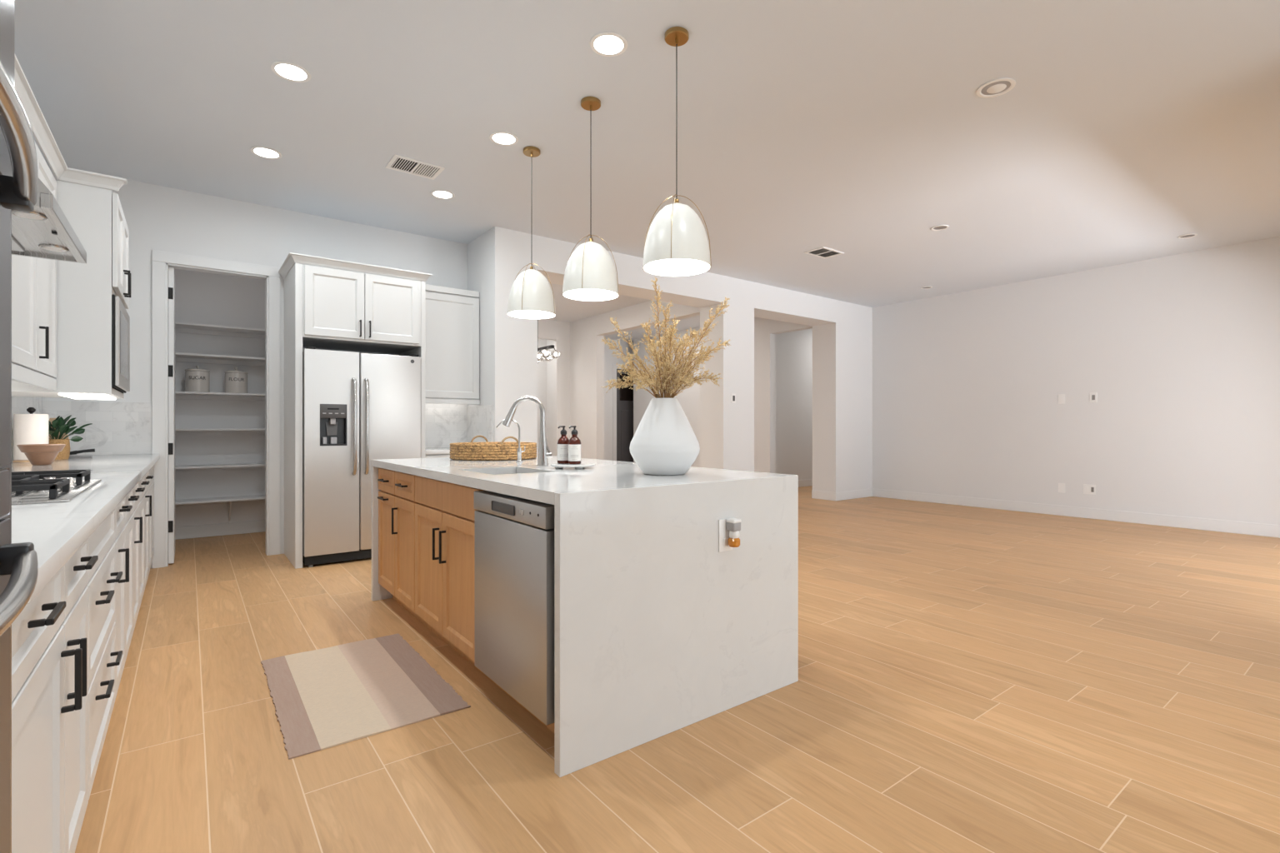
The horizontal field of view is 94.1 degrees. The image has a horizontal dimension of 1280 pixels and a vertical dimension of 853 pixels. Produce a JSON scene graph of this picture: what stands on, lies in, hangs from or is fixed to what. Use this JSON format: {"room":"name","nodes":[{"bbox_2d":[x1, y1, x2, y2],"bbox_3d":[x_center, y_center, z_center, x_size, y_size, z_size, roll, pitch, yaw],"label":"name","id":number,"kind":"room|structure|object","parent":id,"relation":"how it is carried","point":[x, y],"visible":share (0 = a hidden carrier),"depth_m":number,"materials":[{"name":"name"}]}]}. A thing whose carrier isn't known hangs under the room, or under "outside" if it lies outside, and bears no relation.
{"room":"open-plan kitchen","nodes":[
{"label":"open-plan kitchen","id":0,"kind":"room"},
{"bbox_2d":[174,269,265,526],"bbox_3d":[-4.199,-0.405,5.566,1.765,3.068,1.416,0,0,-37],"label":"wall","id":1,"kind":"structure","parent":0,"point":[200,297],"depth_m":6.18,"materials":[{"name":"paint"}]},
{"bbox_2d":[175,520,265,539],"bbox_3d":[-4.622,1.064,5.974,1.585,0.130,0.014,0,0,-37],"label":"baseboard","id":2,"kind":"structure","parent":1,"relation":"attached to","point":[258,526],"depth_m":6.17,"materials":[{"name":"paint"}]},
{"bbox_2d":[175,321,265,339],"bbox_3d":[-4.531,-0.979,5.862,1.573,0.065,0.298,0,0,-37],"label":"shelf","id":3,"kind":"object","parent":1,"relation":"attached to","point":[183,327],"visible":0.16,"depth_m":6.08,"materials":[{"name":"paint"}]},
{"bbox_2d":[175,352,265,366],"bbox_3d":[-4.531,-0.684,5.862,1.573,0.065,0.298,0,0,-37],"label":"shelf","id":4,"kind":"object","parent":1,"relation":"attached to","point":[179,357],"visible":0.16,"depth_m":6.07,"materials":[{"name":"paint"}]},
{"bbox_2d":[175,391,265,400],"bbox_3d":[-4.531,-0.311,5.862,1.573,0.065,0.298,0,0,-37],"label":"shelf","id":5,"kind":"object","parent":1,"relation":"attached to","point":[178,395],"visible":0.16,"depth_m":6.09,"materials":[{"name":"paint"}]},
{"bbox_2d":[185,365,209,392],"bbox_3d":[-4.402,-0.477,5.930,0.200,0.267,0.200,0,0,-37],"label":"canister","id":6,"kind":"object","parent":5,"relation":"on","point":[197,379],"visible":0.97,"depth_m":5.86,"materials":[{"name":"beige ceramic"}]},
{"bbox_2d":[224,367,248,393],"bbox_3d":[-4.147,-0.477,6.123,0.200,0.267,0.200,0,0,-37],"label":"canister","id":7,"kind":"object","parent":5,"relation":"on","point":[236,382],"visible":0.98,"depth_m":6.04,"materials":[{"name":"beige ceramic"}]},
{"bbox_2d":[175,428,265,434],"bbox_3d":[-4.531,0.049,5.862,1.573,0.065,0.298,0,0,-37],"label":"shelf","id":8,"kind":"object","parent":1,"relation":"attached to","point":[177,431],"visible":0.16,"depth_m":6.08,"materials":[{"name":"paint"}]},
{"bbox_2d":[175,495,265,506],"bbox_3d":[-4.531,0.761,5.862,1.573,0.065,0.298,0,0,-37],"label":"shelf","id":9,"kind":"object","parent":1,"relation":"attached to","point":[255,497],"visible":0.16,"depth_m":6.06,"materials":[{"name":"paint"}]},
{"bbox_2d":[175,463,265,472],"bbox_3d":[-4.531,0.419,5.862,1.573,0.065,0.298,0,0,-37],"label":"shelf","id":10,"kind":"object","parent":1,"relation":"attached to","point":[242,466],"visible":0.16,"depth_m":6.06,"materials":[{"name":"paint"}]},
{"bbox_2d":[41,164,467,568],"bbox_3d":[-3.152,-0.405,5.396,3.228,3.068,0.120,0,0,-37],"label":"wall","id":11,"kind":"structure","parent":0,"point":[157,217],"depth_m":5.11,"materials":[{"name":"paint"}]},
{"bbox_2d":[41,400,151,455],"bbox_3d":[-4.143,0.010,4.564,0.627,0.407,0.008,0,0,-37],"label":"backsplash","id":12,"kind":"structure","parent":11,"relation":"attached to","point":[117,428],"depth_m":4.60,"materials":[{"name":"stone"}]},
{"bbox_2d":[168,266,174,564],"bbox_3d":[-4.033,-0.095,5.130,0.043,2.424,0.680,0,0,-37],"label":"door","id":13,"kind":"structure","parent":11,"relation":"in","point":[171,270],"depth_m":4.87,"materials":[{"name":"paint"}]},
{"bbox_2d":[151,250,279,568],"bbox_3d":[-3.576,-0.141,5.064,0.881,2.540,0.138,0,0,-37],"label":"trim","id":14,"kind":"structure","parent":11,"relation":"attached to","point":[161,261],"depth_m":4.87,"materials":[{"name":"paint"}]},
{"bbox_2d":[425,403,467,448],"bbox_3d":[-2.095,-0.029,6.118,0.655,0.485,0.008,0,0,-37],"label":"backsplash","id":15,"kind":"structure","parent":11,"relation":"attached to","point":[446,424],"depth_m":6.17,"materials":[{"name":"stone"}]},
{"bbox_2d":[425,284,479,404],"bbox_3d":[-1.988,-0.799,5.983,0.657,1.145,0.346,0,0,-37],"label":"upper cabinet","id":16,"kind":"object","parent":11,"relation":"attached to","point":[452,314],"visible":0.59,"depth_m":5.87,"materials":[{"name":"white paint"}]},
{"bbox_2d":[425,398,479,404],"bbox_3d":[-1.890,-0.250,5.855,0.657,0.047,0.020,0,0,-37],"label":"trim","id":17,"kind":"structure","parent":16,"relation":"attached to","point":[436,401],"depth_m":5.89,"materials":[{"name":"white paint"}]},
{"bbox_2d":[278,252,432,569],"bbox_3d":[-2.532,-0.121,5.308,1.111,2.500,0.764,0,0,-37],"label":"tall cabinet","id":18,"kind":"object","parent":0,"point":[329,303],"visible":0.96,"depth_m":4.99,"materials":[{"name":"white paint"}]},
{"bbox_2d":[537,339,546,454],"bbox_3d":[-3.134,-0.405,10.877,3.150,3.068,0.120,0,0,-37],"label":"wall","id":19,"kind":"structure","parent":0,"point":[542,366],"depth_m":11.72,"materials":[{"name":"paint"}]},
{"bbox_2d":[538,319,569,455],"bbox_3d":[-2.590,-0.405,10.159,3.150,3.068,0.120,0,0,-37],"label":"wall","id":20,"kind":"structure","parent":0,"point":[557,332],"depth_m":10.95,"materials":[{"name":"paint"}]},
{"bbox_2d":[604,339,633,460],"bbox_3d":[0.479,-0.405,11.822,3.750,3.068,3.820,0,0,-37],"label":"wall","id":21,"kind":"structure","parent":0,"point":[609,360],"depth_m":13.17,"materials":[{"name":"paint"}]},
{"bbox_2d":[612,364,630,460],"bbox_3d":[-0.166,-0.136,13.542,1.080,2.530,0.017,0,0,-37],"label":"trim","id":22,"kind":"structure","parent":21,"relation":"attached to","point":[614,366],"depth_m":13.23,"materials":[{"name":"paint"}]},
{"bbox_2d":[616,369,633,462],"bbox_3d":[-0.187,-0.091,13.569,0.880,2.420,0.050,0,0,-37],"label":"door","id":23,"kind":"structure","parent":21,"relation":"in","point":[625,395],"depth_m":13.41,"materials":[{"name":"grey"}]},
{"bbox_2d":[546,300,699,459],"bbox_3d":[-0.500,-0.405,10.142,0.160,3.068,5.034,0,0,-37],"label":"wall","id":24,"kind":"structure","parent":0,"point":[587,347],"depth_m":10.46,"materials":[{"name":"paint"}]},
{"bbox_2d":[14,0,1279,341],"bbox_3d":[1.426,-1.989,6.478,12.300,0.100,14.000,0,0,-37],"label":"ceiling","id":25,"kind":"structure","parent":0,"point":[1126,129],"depth_m":3.76,"materials":[{"name":"paint"}]},
{"bbox_2d":[250,146,281,159],"bbox_3d":[-2.639,-1.935,4.208,0.192,0.006,0.192,0,0,-37],"label":"recessed light","id":26,"kind":"object","parent":25,"relation":"in","point":[262,152],"visible":1,"depth_m":4.21,"materials":[{"name":"white plastic"}]},
{"bbox_2d":[270,60,310,82],"bbox_3d":[-1.903,-1.935,3.251,0.192,0.006,0.192,0,0,-37],"label":"recessed light","id":27,"kind":"object","parent":25,"relation":"in","point":[291,72],"visible":1,"depth_m":3.25,"materials":[{"name":"white plastic"}]},
{"bbox_2d":[385,154,444,179],"bbox_3d":[-1.677,-1.934,4.445,0.360,0.008,0.260,0,0,-37],"label":"ceiling vent","id":28,"kind":"object","parent":25,"relation":"in","point":[400,163],"visible":1,"depth_m":4.44,"materials":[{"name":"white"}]},
{"bbox_2d":[430,190,454,199],"bbox_3d":[-1.642,-1.935,4.962,0.192,0.006,0.192,0,0,-37],"label":"recessed light","id":29,"kind":"object","parent":25,"relation":"in","point":[442,194],"visible":1,"depth_m":4.96,"materials":[{"name":"white plastic"}]},
{"bbox_2d":[489,131,518,145],"bbox_3d":[-0.913,-1.935,4.001,0.192,0.006,0.192,0,0,-37],"label":"recessed light","id":30,"kind":"object","parent":25,"relation":"in","point":[504,138],"visible":1,"depth_m":4.00,"materials":[{"name":"white plastic"}]},
{"bbox_2d":[507,145,555,319],"bbox_3d":[-0.758,-1.361,4.170,0.335,1.155,0.335,0,0,-1],"label":"pendant light","id":31,"kind":"object","parent":25,"relation":"hanging from","point":[531,295],"visible":1,"depth_m":4.06,"materials":[{"name":"white metal"}]},
{"bbox_2d":[537,319,559,363],"bbox_3d":[-1.477,-1.432,8.568,0.273,1.015,0.923,0,0,-37],"label":"chandelier","id":32,"kind":"object","parent":25,"relation":"hanging from","point":[545,355],"visible":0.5,"depth_m":8.28,"materials":[{"name":"white glass"}]},
{"bbox_2d":[562,96,619,301],"bbox_3d":[-0.293,-1.361,3.550,0.335,1.155,0.335,0,0,-1],"label":"pendant light","id":33,"kind":"object","parent":25,"relation":"hanging from","point":[590,275],"visible":1,"depth_m":3.45,"materials":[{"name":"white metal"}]},
{"bbox_2d":[590,31,627,56],"bbox_3d":[-0.158,-1.935,3.017,0.192,0.006,0.192,0,0,-37],"label":"recessed light","id":34,"kind":"object","parent":25,"relation":"in","point":[607,43],"visible":1,"depth_m":3.01,"materials":[{"name":"white plastic"}]},
{"bbox_2d":[642,26,711,276],"bbox_3d":[0.181,-1.361,2.941,0.335,1.155,0.335,0,0,-40],"label":"pendant light","id":35,"kind":"object","parent":25,"relation":"hanging from","point":[676,244],"visible":1,"depth_m":2.85,"materials":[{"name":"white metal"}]},
{"bbox_2d":[804,246,844,259],"bbox_3d":[2.045,-1.934,6.621,0.380,0.008,0.260,0,0,-37],"label":"ceiling vent","id":36,"kind":"object","parent":25,"relation":"in","point":[824,252],"visible":1,"depth_m":6.61,"materials":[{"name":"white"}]},
{"bbox_2d":[975,77,1015,98],"bbox_3d":[2.032,-1.933,3.403,0.196,0.012,0.196,0,0,-37],"label":"recessed light","id":37,"kind":"object","parent":25,"relation":"in","point":[998,87],"visible":1,"depth_m":3.39,"materials":[{"name":"white plastic"}]},
{"bbox_2d":[640,320,668,398],"bbox_3d":[0.059,-0.191,2.713,0.129,0.610,0.089,0,0,-10],"label":"branch","id":38,"kind":"object","parent":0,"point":[647,328],"visible":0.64,"depth_m":2.71,"materials":[{"name":"brown plant"}]},
{"bbox_2d":[467,226,872,492],"bbox_3d":[1.829,-0.405,8.729,8.737,3.068,0.829,0,0,-37],"label":"wall","id":39,"kind":"structure","parent":0,"point":[842,331],"depth_m":7.76,"materials":[{"name":"paint"}]},
{"bbox_2d":[467,405,492,442],"bbox_3d":[-1.636,0.001,6.061,0.008,0.425,0.636,0,0,-37],"label":"backsplash","id":40,"kind":"structure","parent":39,"relation":"attached to","point":[479,418],"depth_m":6.03,"materials":[{"name":"stone"}]},
{"bbox_2d":[811,488,872,500],"bbox_3d":[2.288,1.064,8.818,3.409,0.130,0.445,0,0,-37],"label":"baseboard","id":41,"kind":"structure","parent":39,"relation":"attached to","point":[822,495],"depth_m":9.29,"materials":[{"name":"paint"}]},
{"bbox_2d":[75,485,1279,852],"bbox_3d":[1.426,1.179,6.478,12.300,0.100,14.000,0,0,-37],"label":"floor","id":42,"kind":"structure","parent":0,"point":[972,679],"depth_m":2.26,"materials":[{"name":"brown wood"}]},
{"bbox_2d":[11,538,98,852],"bbox_3d":[-1.444,0.692,1.039,0.679,0.873,0.978,0,0,-37],"label":"base cabinet","id":43,"kind":"object","parent":42,"relation":"on","point":[50,634],"visible":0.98,"depth_m":1.21,"materials":[{"name":"white paint"}]},
{"bbox_2d":[11,454,159,604],"bbox_3d":[-2.628,0.234,2.608,0.676,0.040,4.916,0,0,-37],"label":"countertop","id":44,"kind":"structure","parent":43,"relation":"on","point":[57,531],"depth_m":1.54,"materials":[{"name":"white stone"}]},
{"bbox_2d":[12,407,48,462],"bbox_3d":[-3.727,0.046,3.649,0.160,0.335,0.160,0,0,-37],"label":"paper towel holder","id":45,"kind":"object","parent":44,"relation":"on","point":[31,428],"visible":0.68,"depth_m":3.59,"materials":[{"name":"white paper"}]},
{"bbox_2d":[16,444,65,465],"bbox_3d":[-3.362,0.156,3.349,0.196,0.115,0.196,0,0,-37],"label":"wooden bowl","id":46,"kind":"object","parent":44,"relation":"on","point":[37,454],"visible":1,"depth_m":3.31,"materials":[{"name":"brown wood"}]},
{"bbox_2d":[11,469,101,504],"bbox_3d":[-2.068,0.187,1.852,0.522,0.053,0.780,0,0,-37],"label":"gas cooktop","id":47,"kind":"object","parent":44,"relation":"in","point":[27,487],"visible":0.9,"depth_m":1.84,"materials":[{"name":"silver metal"}]},
{"bbox_2d":[48,415,92,459],"bbox_3d":[-3.831,0.067,3.919,0.274,0.292,0.276,0,0,12],"label":"potted plant","id":48,"kind":"object","parent":44,"relation":"on","point":[58,425],"visible":0.74,"depth_m":3.92,"materials":[{"name":"green plant"}]},
{"bbox_2d":[85,508,122,799],"bbox_3d":[-1.969,0.692,1.732,0.679,0.873,0.758,0,0,-37],"label":"base cabinet","id":49,"kind":"object","parent":42,"relation":"on","point":[102,662],"visible":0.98,"depth_m":1.89,"materials":[{"name":"white paint"}]},
{"bbox_2d":[114,497,132,697],"bbox_3d":[-2.326,0.692,2.202,0.679,0.873,0.418,0,0,-37],"label":"base cabinet","id":50,"kind":"object","parent":42,"relation":"on","point":[122,554],"visible":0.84,"depth_m":2.42,"materials":[{"name":"white paint"}]},
{"bbox_2d":[124,481,144,662],"bbox_3d":[-2.731,0.692,2.736,0.679,0.873,0.918,0,0,-37],"label":"base cabinet","id":51,"kind":"object","parent":42,"relation":"on","point":[132,517],"visible":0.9,"depth_m":2.87,"materials":[{"name":"white paint"}]},
{"bbox_2d":[138,471,153,609],"bbox_3d":[-3.308,0.692,3.497,0.679,0.873,0.988,0,0,-37],"label":"base cabinet","id":52,"kind":"object","parent":42,"relation":"on","point":[143,482],"visible":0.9,"depth_m":3.63,"materials":[{"name":"white paint"}]},
{"bbox_2d":[148,465,154,574],"bbox_3d":[-3.874,0.692,4.217,0.647,0.873,0.840,0,0,-37],"label":"base cabinet","id":53,"kind":"object","parent":42,"relation":"on","point":[151,472],"visible":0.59,"depth_m":4.37,"materials":[{"name":"white paint"}]},
{"bbox_2d":[302,346,421,567],"bbox_3d":[-2.504,0.243,5.279,0.914,1.772,0.802,0,0,-37],"label":"refrigerator","id":54,"kind":"object","parent":42,"relation":"on","point":[358,409],"visible":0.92,"depth_m":4.93,"materials":[{"name":"silver metal"}]},
{"bbox_2d":[260,633,470,759],"bbox_3d":[-1.252,1.125,2.630,0.638,0.007,1.050,0,0,-37],"label":"rug","id":55,"kind":"object","parent":42,"relation":"on","point":[325,698],"visible":1,"depth_m":2.51,"materials":[{"name":"beige fabric"}]},
{"bbox_2d":[377,468,430,629],"bbox_3d":[-1.226,0.694,3.746,0.668,0.870,0.779,0,0,-37],"label":"base cabinet","id":56,"kind":"object","parent":42,"relation":"on","point":[396,497],"visible":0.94,"depth_m":3.52,"materials":[{"name":"brown wood"}]},
{"bbox_2d":[425,454,449,458],"bbox_3d":[-1.895,0.692,5.854,0.649,0.874,0.664,0,0,-37],"label":"base cabinet","id":57,"kind":"object","parent":42,"relation":"on","point":[434,455],"visible":0.02,"depth_m":5.51,"materials":[{"name":"white paint"}]},
{"bbox_2d":[425,447,449,454],"bbox_3d":[-1.899,0.233,5.861,0.651,0.039,0.636,0,0,-37],"label":"countertop","id":58,"kind":"structure","parent":57,"relation":"on","point":[437,450],"depth_m":5.52,"materials":[{"name":"white stone"}]},
{"bbox_2d":[415,475,498,686],"bbox_3d":[-0.719,0.694,3.077,0.668,0.870,0.895,0,0,-37],"label":"base cabinet","id":59,"kind":"object","parent":42,"relation":"on","point":[445,512],"visible":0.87,"depth_m":2.85,"materials":[{"name":"brown wood"}]},
{"bbox_2d":[371,455,798,777],"bbox_3d":[-0.525,0.671,3.265,1.205,0.915,2.473,0,0,-37],"label":"countertop","id":60,"kind":"structure","parent":59,"relation":"on","point":[659,632],"depth_m":2.22,"materials":[{"name":"white stone"}]},
{"bbox_2d":[449,435,536,460],"bbox_3d":[-0.985,0.136,4.022,0.572,0.153,0.572,0,0,22],"label":"rattan tray","id":61,"kind":"object","parent":60,"relation":"on","point":[491,451],"visible":0.99,"depth_m":3.78,"materials":[{"name":"brown wicker"}]},
{"bbox_2d":[502,395,552,465],"bbox_3d":[-0.618,0.021,3.268,0.269,0.385,0.063,0,0,-9],"label":"faucet","id":62,"kind":"object","parent":60,"relation":"on","point":[543,455],"visible":1,"depth_m":3.26,"materials":[{"name":"silver metal"}]},
{"bbox_2d":[550,462,594,469],"bbox_3d":[-0.347,0.202,3.085,0.228,0.024,0.228,0,0,-37],"label":"tray","id":63,"kind":"object","parent":60,"relation":"on","point":[582,465],"visible":0.95,"depth_m":3.01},
{"bbox_2d":[557,425,569,464],"bbox_3d":[-0.397,0.092,3.102,0.067,0.195,0.068,0,0,-11],"label":"soap bottle","id":64,"kind":"object","parent":63,"relation":"on","point":[562,442],"visible":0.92,"depth_m":3.07,"materials":[{"name":"orange glass"}]},
{"bbox_2d":[568,425,580,464],"bbox_3d":[-0.334,0.092,3.049,0.067,0.195,0.068,0,0,-12],"label":"soap bottle","id":65,"kind":"object","parent":63,"relation":"on","point":[574,442],"visible":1,"depth_m":3.02,"materials":[{"name":"orange glass"}]},
{"bbox_2d":[629,398,699,475],"bbox_3d":[0.112,0.042,2.708,0.320,0.342,0.320,0,0,-37],"label":"vase","id":66,"kind":"object","parent":60,"relation":"on","point":[664,442],"visible":1,"depth_m":2.60,"materials":[{"name":"white ceramic"}]},
{"bbox_2d":[600,372,656,398],"bbox_3d":[-0.044,-0.067,2.689,0.267,0.362,0.081,0,0,-1],"label":"branch","id":67,"kind":"object","parent":66,"relation":"in","point":[615,384],"visible":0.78,"depth_m":2.68,"materials":[{"name":"brown plant"}]},
{"bbox_2d":[601,336,656,397],"bbox_3d":[-0.045,-0.149,2.705,0.264,0.525,0.072,0,0,-4],"label":"branch","id":68,"kind":"object","parent":66,"relation":"in","point":[612,347],"visible":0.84,"depth_m":2.71,"materials":[{"name":"brown plant"}]},
{"bbox_2d":[610,317,653,389],"bbox_3d":[-0.030,-0.197,2.722,0.239,0.622,0.078,0,0,10],"label":"branch","id":69,"kind":"object","parent":66,"relation":"in","point":[614,322],"visible":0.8,"depth_m":2.72,"materials":[{"name":"brown plant"}]},
{"bbox_2d":[616,359,661,398],"bbox_3d":[-0.006,-0.100,2.727,0.217,0.428,0.079,0,0,3],"label":"branch","id":70,"kind":"object","parent":66,"relation":"in","point":[624,368],"visible":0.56,"depth_m":2.73,"materials":[{"name":"brown plant"}]},
{"bbox_2d":[622,368,659,398],"bbox_3d":[0.006,-0.074,2.681,0.188,0.376,0.087,0,0,-6],"label":"branch","id":71,"kind":"object","parent":66,"relation":"in","point":[627,377],"visible":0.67,"depth_m":2.67,"materials":[{"name":"brown plant"}]},
{"bbox_2d":[622,347,659,398],"bbox_3d":[0.020,-0.122,2.660,0.179,0.471,0.114,0,0,-37],"label":"branch","id":72,"kind":"object","parent":66,"relation":"in","point":[637,357],"visible":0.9,"depth_m":2.66,"materials":[{"name":"brown plant"}]},
{"bbox_2d":[633,372,665,398],"bbox_3d":[0.043,-0.064,2.623,0.174,0.356,0.084,0,0,-27],"label":"branch","id":73,"kind":"object","parent":66,"relation":"in","point":[638,383],"visible":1,"depth_m":2.61,"materials":[{"name":"brown plant"}]},
{"bbox_2d":[645,341,665,398],"bbox_3d":[0.076,-0.126,2.619,0.080,0.480,0.169,0,0,26],"label":"branch","id":74,"kind":"object","parent":66,"relation":"in","point":[653,350],"visible":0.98,"depth_m":2.62,"materials":[{"name":"brown plant"}]},
{"bbox_2d":[650,277,671,392],"bbox_3d":[0.095,-0.283,2.706,0.105,0.793,0.078,0,0,37],"label":"branch","id":75,"kind":"object","parent":66,"relation":"in","point":[657,299],"visible":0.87,"depth_m":2.71,"materials":[{"name":"brown plant"}]},
{"bbox_2d":[653,300,676,398],"bbox_3d":[0.105,-0.229,2.690,0.098,0.685,0.103,0,0,-37],"label":"branch","id":76,"kind":"object","parent":66,"relation":"in","point":[665,325],"visible":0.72,"depth_m":2.68,"materials":[{"name":"brown plant"}]},
{"bbox_2d":[657,320,677,398],"bbox_3d":[0.121,-0.181,2.655,0.083,0.591,0.125,0,0,-37],"label":"branch","id":77,"kind":"object","parent":66,"relation":"in","point":[671,332],"visible":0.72,"depth_m":2.65,"materials":[{"name":"brown plant"}]},
{"bbox_2d":[660,359,678,398],"bbox_3d":[0.119,-0.092,2.628,0.070,0.412,0.154,0,0,-11],"label":"branch","id":78,"kind":"object","parent":66,"relation":"in","point":[671,368],"visible":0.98,"depth_m":2.62,"materials":[{"name":"brown plant"}]},
{"bbox_2d":[662,339,684,398],"bbox_3d":[0.151,-0.134,2.619,0.097,0.496,0.166,0,0,-37],"label":"branch","id":79,"kind":"object","parent":66,"relation":"in","point":[676,348],"visible":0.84,"depth_m":2.61,"materials":[{"name":"brown plant"}]},
{"bbox_2d":[665,333,689,397],"bbox_3d":[0.167,-0.155,2.672,0.135,0.538,0.090,0,0,39],"label":"branch","id":80,"kind":"object","parent":66,"relation":"in","point":[686,342],"visible":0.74,"depth_m":2.67,"materials":[{"name":"brown plant"}]},
{"bbox_2d":[665,370,694,398],"bbox_3d":[0.172,-0.066,2.621,0.078,0.361,0.185,0,0,-37],"label":"branch","id":81,"kind":"object","parent":66,"relation":"in","point":[685,381],"visible":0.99,"depth_m":2.61,"materials":[{"name":"brown plant"}]},
{"bbox_2d":[670,344,708,398],"bbox_3d":[0.210,-0.126,2.660,0.184,0.480,0.100,0,0,40],"label":"branch","id":82,"kind":"object","parent":66,"relation":"in","point":[701,357],"visible":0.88,"depth_m":2.65,"materials":[{"name":"brown plant"}]},
{"bbox_2d":[670,321,709,398],"bbox_3d":[0.220,-0.184,2.708,0.200,0.596,0.094,0,0,-4],"label":"branch","id":83,"kind":"object","parent":66,"relation":"in","point":[705,322],"visible":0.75,"depth_m":2.70,"materials":[{"name":"brown plant"}]},
{"bbox_2d":[672,369,722,398],"bbox_3d":[0.252,-0.075,2.678,0.234,0.378,0.080,0,0,-5],"label":"branch","id":84,"kind":"object","parent":66,"relation":"in","point":[710,377],"visible":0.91,"depth_m":2.68,"materials":[{"name":"brown plant"}]},
{"bbox_2d":[671,296,729,398],"bbox_3d":[0.274,-0.239,2.702,0.270,0.707,0.082,0,0,10],"label":"branch","id":85,"kind":"object","parent":66,"relation":"in","point":[724,306],"visible":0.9,"depth_m":2.69,"materials":[{"name":"brown plant"}]},
{"bbox_2d":[674,336,730,394],"bbox_3d":[0.277,-0.153,2.724,0.281,0.533,0.084,0,0,-11],"label":"branch","id":86,"kind":"object","parent":66,"relation":"in","point":[727,341],"visible":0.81,"depth_m":2.72,"materials":[{"name":"brown plant"}]},
{"bbox_2d":[718,519,732,552],"bbox_3d":[0.341,0.429,2.365,0.076,0.128,0.008,0,0,-37],"label":"power outlet","id":87,"kind":"object","parent":60,"relation":"attached to","point":[723,535],"visible":0.82,"depth_m":2.35,"materials":[{"name":"white plastic"}]},
{"bbox_2d":[725,518,741,547],"bbox_3d":[0.371,0.417,2.354,0.048,0.109,0.050,0,0,-37],"label":"plug","id":88,"kind":"object","parent":60,"relation":"attached to","point":[733,525],"visible":1,"depth_m":2.34,"materials":[{"name":"grey plastic"}]},
{"bbox_2d":[474,490,554,733],"bbox_3d":[-0.238,0.695,2.428,0.646,0.868,0.715,0,0,-37],"label":"dishwasher","id":89,"kind":"object","parent":42,"relation":"on","point":[514,536],"visible":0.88,"depth_m":2.19,"materials":[{"name":"silver metal"}]},
{"bbox_3d":[-0.825,-0.091,0.234,0.692,2.440,1.040,0,0,-37],"label":"cabinet","id":90,"kind":"object","parent":42,"relation":"on","visible":0},
{"bbox_2d":[0,0,38,852],"bbox_3d":[-0.755,0.089,0.246,0.693,1.472,0.765,0,0,-37],"label":"wall oven","id":91,"kind":"object","parent":90,"relation":"on","point":[18,159],"visible":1,"depth_m":0.66,"materials":[{"name":"silver metal"}]},
{"bbox_2d":[633,316,812,473],"bbox_3d":[1.362,-0.405,11.403,0.150,3.068,4.794,0,0,-37],"label":"wall","id":92,"kind":"structure","parent":0,"point":[765,330],"depth_m":10.35,"materials":[{"name":"paint"}]},
{"bbox_2d":[775,328,812,479],"bbox_3d":[3.676,-0.405,10.999,3.050,3.068,1.354,0,0,-37],"label":"wall","id":93,"kind":"structure","parent":0,"point":[793,349],"depth_m":11.09,"materials":[{"name":"paint"}]},
{"bbox_2d":[872,236,1279,524],"bbox_3d":[5.440,-0.405,7.599,0.140,3.068,5.335,0,0,-37],"label":"wall","id":94,"kind":"structure","parent":0,"point":[1180,353],"depth_m":7.28,"materials":[{"name":"paint"}]},
{"bbox_2d":[872,488,1279,538],"bbox_3d":[5.383,1.064,7.547,0.014,0.130,5.321,0,0,-37],"label":"baseboard","id":95,"kind":"structure","parent":94,"relation":"attached to","point":[1214,525],"depth_m":7.25,"materials":[{"name":"paint"}]},
{"bbox_3d":[-2.304,-0.405,1.491,0.140,3.068,10.240,0,0,-37],"label":"wall","id":96,"kind":"structure","parent":0,"visible":0},
{"bbox_2d":[14,53,19,65],"bbox_3d":[-2.247,-1.176,1.835,0.349,0.390,0.760,0,0,-37],"label":"upper cabinet","id":97,"kind":"object","parent":96,"relation":"attached to","point":[16,61],"visible":0.15,"depth_m":2.22,"materials":[{"name":"white paint"}]},
{"bbox_2d":[11,178,86,263],"bbox_3d":[-2.172,-0.811,1.892,0.538,0.335,0.740,0,0,-37],"label":"range hood","id":98,"kind":"object","parent":97,"relation":"attached to","point":[46,232],"visible":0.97,"depth_m":2.02,"materials":[{"name":"silver metal"}]},
{"bbox_2d":[11,210,47,219],"bbox_3d":[-1.882,-0.654,1.836,0.082,0.010,0.082,0,0,-37],"label":"lamp","id":99,"kind":"object","parent":98,"relation":"attached to","point":[34,215],"depth_m":1.83,"materials":[{"name":"white plastic"}]},
{"bbox_2d":[38,244,69,252],"bbox_3d":[-2.142,-0.654,2.179,0.082,0.010,0.082,0,0,-37],"label":"lamp","id":100,"kind":"object","parent":98,"relation":"attached to","point":[60,248],"depth_m":2.17,"materials":[{"name":"white plastic"}]},
{"bbox_2d":[11,396,41,461],"bbox_3d":[-2.905,-0.279,2.406,0.008,0.985,4.944,0,0,-37],"label":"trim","id":101,"kind":"structure","parent":96,"relation":"attached to","point":[20,405],"depth_m":3.88,"materials":[{"name":"stone"}]},
{"bbox_2d":[11,64,67,391],"bbox_3d":[-2.833,-0.780,2.607,0.349,1.182,1.178,0,0,-37],"label":"upper cabinet","id":102,"kind":"object","parent":96,"relation":"attached to","point":[33,279],"visible":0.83,"depth_m":2.70,"materials":[{"name":"white paint"}]},
{"bbox_2d":[11,167,130,399],"bbox_3d":[-3.321,-0.772,3.446,0.585,1.198,0.835,0,0,-37],"label":"upper cabinet","id":103,"kind":"object","parent":96,"relation":"attached to","point":[87,201],"visible":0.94,"depth_m":3.23,"materials":[{"name":"white paint"}]},
{"bbox_2d":[111,294,129,393],"bbox_3d":[-3.333,-0.478,3.465,0.516,0.519,0.782,0,0,-37],"label":"microwave","id":104,"kind":"object","parent":103,"relation":"in","point":[120,317],"visible":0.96,"depth_m":3.38,"materials":[{"name":"silver metal"}]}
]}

